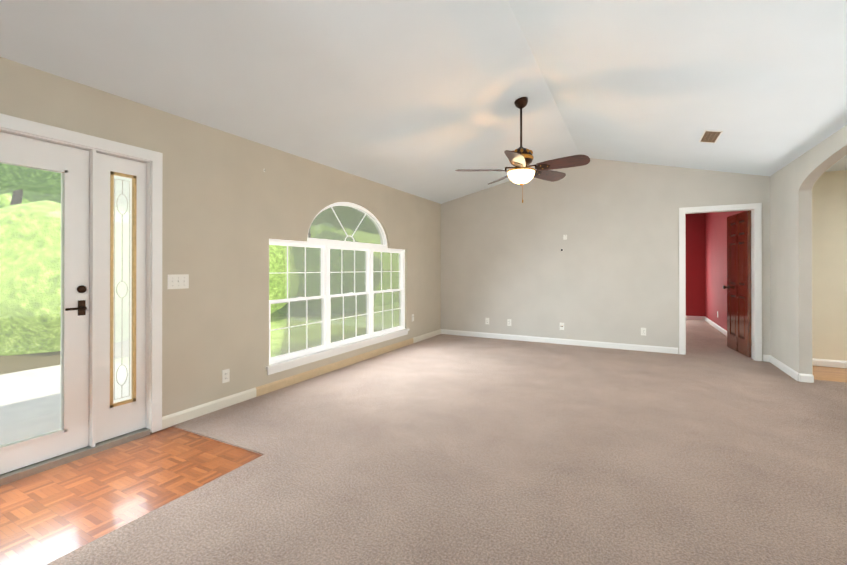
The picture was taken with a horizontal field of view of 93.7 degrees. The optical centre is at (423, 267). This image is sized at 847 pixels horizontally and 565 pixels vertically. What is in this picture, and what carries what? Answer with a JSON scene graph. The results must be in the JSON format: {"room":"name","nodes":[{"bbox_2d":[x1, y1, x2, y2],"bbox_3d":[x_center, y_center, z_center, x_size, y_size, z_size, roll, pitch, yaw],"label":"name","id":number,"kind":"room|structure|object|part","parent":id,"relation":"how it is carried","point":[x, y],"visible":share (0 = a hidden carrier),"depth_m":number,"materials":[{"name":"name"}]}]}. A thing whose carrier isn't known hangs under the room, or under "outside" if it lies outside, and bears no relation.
{"room":"living room","nodes":[
{"label":"living room","id":0,"kind":"room"},
{"bbox_2d":[0,427,261,564],"bbox_3d":[-2.180,1.270,1.628,1.050,0.038,2.840,0,0,28],"label":"floor","id":1,"kind":"structure","parent":0,"point":[49,515],"depth_m":2.24,"materials":[{"name":"brown wood"}]},
{"bbox_2d":[0,57,440,433],"bbox_3d":[-1.553,0.025,4.093,0.140,2.540,8.060,0,0,28],"label":"wall","id":2,"kind":"structure","parent":0,"point":[230,208],"depth_m":3.51,"materials":[{"name":"paint"}]},
{"bbox_2d":[0,132,145,474],"bbox_3d":[-2.396,0.210,2.444,0.101,1.998,1.268,0,0,28],"label":"entry door","id":3,"kind":"structure","parent":2,"relation":"in","point":[120,296],"depth_m":2.68,"materials":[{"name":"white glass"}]},
{"bbox_2d":[0,428,149,485],"bbox_3d":[-2.429,1.252,2.450,0.182,0.078,1.288,0,0,28],"label":"sill","id":4,"kind":"structure","parent":2,"relation":"attached to","point":[32,469],"depth_m":2.56,"materials":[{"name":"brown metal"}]},
{"bbox_2d":[0,113,162,446],"bbox_3d":[-2.413,0.181,2.445,0.158,2.120,1.448,0,0,28],"label":"trim","id":5,"kind":"structure","parent":2,"relation":"attached to","point":[151,159],"depth_m":2.97,"materials":[{"name":"white wood"}]},
{"bbox_2d":[167,274,188,288],"bbox_3d":[-1.953,0.115,3.168,0.016,0.115,0.166,0,0,28],"label":"light switch","id":6,"kind":"object","parent":2,"relation":"attached to","point":[177,281],"visible":1,"depth_m":3.17,"materials":[{"name":"white plastic"}]},
{"bbox_2d":[222,369,229,382],"bbox_3d":[-1.760,0.969,3.539,0.008,0.115,0.070,0,0,28],"label":"electrical outlet","id":7,"kind":"object","parent":2,"relation":"attached to","point":[225,375],"visible":1,"depth_m":3.54,"materials":[{"name":"plastic"}]},
{"bbox_2d":[162,329,441,428],"bbox_3d":[-0.841,1.204,5.272,0.015,0.088,5.025,0,0,28],"label":"baseboard","id":8,"kind":"structure","parent":2,"relation":"attached to","point":[192,413],"depth_m":3.99,"materials":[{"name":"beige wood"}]},
{"bbox_2d":[266,202,409,374],"bbox_3d":[-0.943,0.116,5.184,0.149,1.915,2.800,0,0,28],"label":"window","id":9,"kind":"structure","parent":2,"relation":"in","point":[345,285],"depth_m":4.99,"materials":[{"name":"glass"}]},
{"bbox_2d":[0,0,846,203],"bbox_3d":[2.488,-1.535,1.963,9.280,0.712,8.060,0,0,28],"label":"ceiling","id":10,"kind":"structure","parent":0,"point":[418,98],"depth_m":3.03,"materials":[{"name":"paint"}]},
{"bbox_2d":[455,97,589,202],"bbox_3d":[1.004,-1.190,4.011,1.271,1.080,1.265,0,0,28],"label":"ceiling fan","id":11,"kind":"object","parent":10,"relation":"hanging from","point":[521,172],"visible":1,"depth_m":3.95,"materials":[{"name":"brown wood"}]},
{"bbox_3d":[0.996,-0.912,4.050,0.272,0.122,0.272,0,0,28],"label":"lamp shade","id":12,"kind":"part","parent":11,"relation":"part of","materials":[{"name":"white glass"}]},
{"bbox_2d":[699,130,722,142],"bbox_3d":[3.097,-1.408,4.287,0.157,0.043,0.420,0,0,28],"label":"ceiling vent","id":13,"kind":"object","parent":10,"relation":"in","point":[709,136],"visible":1,"depth_m":4.27,"materials":[{"name":"brown metal"}]},
{"bbox_2d":[46,334,846,564],"bbox_3d":[0.718,1.267,2.970,4.921,0.050,7.920,0,0,28],"label":"floor carpet","id":14,"kind":"object","parent":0,"point":[443,449],"visible":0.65,"depth_m":2.45,"materials":[{"name":"beige carpet"}]},
{"bbox_2d":[441,158,846,368],"bbox_3d":[4.338,-0.246,5.461,9.280,3.090,0.140,0,0,28],"label":"wall","id":15,"kind":"structure","parent":0,"point":[609,272],"depth_m":6.20,"materials":[{"name":"paint"}]},
{"bbox_2d":[442,329,677,353],"bbox_3d":[2.009,1.208,6.599,3.755,0.088,0.015,0,0,28],"label":"baseboard","id":16,"kind":"structure","parent":15,"relation":"attached to","point":[672,350],"depth_m":6.41,"materials":[{"name":"white wood"}]},
{"bbox_2d":[641,328,645,335],"bbox_3d":[3.285,0.960,5.930,0.070,0.115,0.008,0,0,28],"label":"electrical outlet","id":17,"kind":"object","parent":15,"relation":"attached to","point":[643,331],"visible":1,"depth_m":5.93,"materials":[{"name":"plastic"}]},
{"bbox_2d":[679,203,761,360],"bbox_3d":[4.128,0.197,5.571,0.925,2.105,0.176,0,0,28],"label":"trim","id":18,"kind":"structure","parent":15,"relation":"attached to","point":[756,277],"depth_m":5.40,"materials":[{"name":"white wood"}]},
{"bbox_2d":[723,210,751,356],"bbox_3d":[4.593,0.228,5.832,0.216,2.020,0.760,0,0,28],"label":"wood door","id":19,"kind":"structure","parent":15,"relation":"in","point":[738,287],"depth_m":5.75,"materials":[{"name":"brown wood"}]},
{"bbox_2d":[813,358,846,367],"bbox_3d":[6.463,1.202,4.246,4.049,0.088,0.015,0,0,28],"label":"baseboard","id":20,"kind":"structure","parent":15,"relation":"attached to","point":[816,362],"depth_m":4.97,"materials":[{"name":"white wood"}]},
{"bbox_2d":[685,213,704,315],"bbox_3d":[5.008,-0.113,10.444,4.210,2.850,0.140,0,0,28],"label":"wall","id":21,"kind":"structure","parent":0,"point":[695,264],"depth_m":9.55,"materials":[{"name":"paint"}]},
{"bbox_2d":[686,316,701,319],"bbox_3d":[4.989,1.218,10.363,3.890,0.088,0.015,0,0,28],"label":"baseboard","id":22,"kind":"structure","parent":21,"relation":"attached to","point":[687,317],"depth_m":9.55,"materials":[{"name":"white wood"}]},
{"bbox_2d":[686,319,750,357],"bbox_3d":[3.938,1.282,8.416,4.210,0.050,4.720,0,0,28],"label":"floor","id":23,"kind":"structure","parent":0,"point":[704,337],"depth_m":6.79,"materials":[{"name":"beige carpet"}]},
{"bbox_2d":[705,211,744,330],"bbox_3d":[5.705,-0.121,7.407,0.140,2.850,4.580,0,0,28],"label":"wall","id":24,"kind":"structure","parent":0,"point":[715,259],"depth_m":8.17,"materials":[{"name":"paint"}]},
{"bbox_2d":[702,316,726,335],"bbox_3d":[5.842,1.211,7.829,0.015,0.088,3.660,0,0,28],"label":"baseboard","id":25,"kind":"structure","parent":24,"relation":"attached to","point":[709,321],"depth_m":8.20,"materials":[{"name":"white wood"}]},
{"bbox_2d":[770,125,846,373],"bbox_3d":[2.782,0.019,1.725,0.105,2.540,7.921,0,0,28],"label":"wall","id":26,"kind":"structure","parent":0,"point":[792,183],"depth_m":4.45,"materials":[{"name":"paint"}]},
{"bbox_2d":[766,355,801,381],"bbox_3d":[4.333,1.203,4.789,0.016,0.088,1.045,0,0,28],"label":"baseboard","id":27,"kind":"structure","parent":26,"relation":"attached to","point":[797,376],"depth_m":4.71,"materials":[{"name":"white wood"}]},
{"bbox_2d":[802,374,813,382],"bbox_3d":[4.430,1.203,4.715,0.015,0.088,1.005,0,0,28],"label":"baseboard","id":28,"kind":"structure","parent":26,"relation":"attached to","point":[809,378],"depth_m":4.29,"materials":[{"name":"white wood"}]},
{"bbox_2d":[812,154,846,374],"bbox_3d":[3.446,0.017,2.866,0.004,2.550,5.280,0,0,28],"label":"wall","id":29,"kind":"structure","parent":0,"point":[812,354],"depth_m":4.29,"materials":[{"name":"beige paint"}]},
{"bbox_2d":[813,379,846,404],"bbox_3d":[5.078,1.263,1.441,4.219,0.050,4.570,0,0,28],"label":"floor","id":30,"kind":"structure","parent":0,"point":[837,390],"depth_m":4.08,"materials":[{"name":"beige carpet"}]},
{"bbox_2d":[813,366,846,382],"bbox_3d":[6.344,1.271,3.837,4.219,0.046,0.850,0,0,28],"label":"floor","id":31,"kind":"structure","parent":0,"point":[830,374],"depth_m":4.67,"materials":[{"name":"brown wood"}]},
{"label":"outside","id":32,"kind":"structure","parent":0,"visible":0},
{"bbox_2d":[0,193,29,207],"bbox_3d":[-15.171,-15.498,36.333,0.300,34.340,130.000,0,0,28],"label":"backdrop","id":33,"kind":"structure","parent":32,"point":[3,199],"depth_m":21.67,"materials":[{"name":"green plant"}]},
{"bbox_2d":[271,312,285,356],"bbox_3d":[-15.792,1.492,25.306,44.860,0.100,90.000,0,0,28],"label":"ground","id":34,"kind":"structure","parent":32,"point":[279,323],"depth_m":8.64,"materials":[{"name":"green plant"}]},
{"bbox_2d":[0,351,60,374],"bbox_3d":[-7.364,1.371,5.248,4.100,0.035,8.400,0,0,28],"label":"mulch bed","id":35,"kind":"object","parent":34,"relation":"on","point":[5,365],"depth_m":5.71,"materials":[{"name":"beige gravel"}]},
{"bbox_2d":[0,365,60,444],"bbox_3d":[-4.225,1.352,3.024,3.530,0.060,4.400,0,0,28],"label":"concrete path","id":36,"kind":"structure","parent":34,"relation":"on","point":[40,410],"depth_m":3.86,"materials":[{"name":"white concrete"}]},
{"bbox_2d":[0,163,60,204],"bbox_3d":[-8.720,-4.097,26.663,13.937,11.190,49.794,0,0,28],"label":"trees","id":37,"kind":"object","parent":34,"relation":"on","point":[24,192],"depth_m":11.79,"materials":[{"name":"green plant"}]},
{"bbox_2d":[0,200,288,355],"bbox_3d":[-1.495,0.108,18.308,8.064,3.645,37.519,0,0,34],"label":"trees","id":38,"kind":"object","parent":34,"relation":"on","point":[40,292],"depth_m":5.92,"materials":[{"name":"green plant"}]}
]}

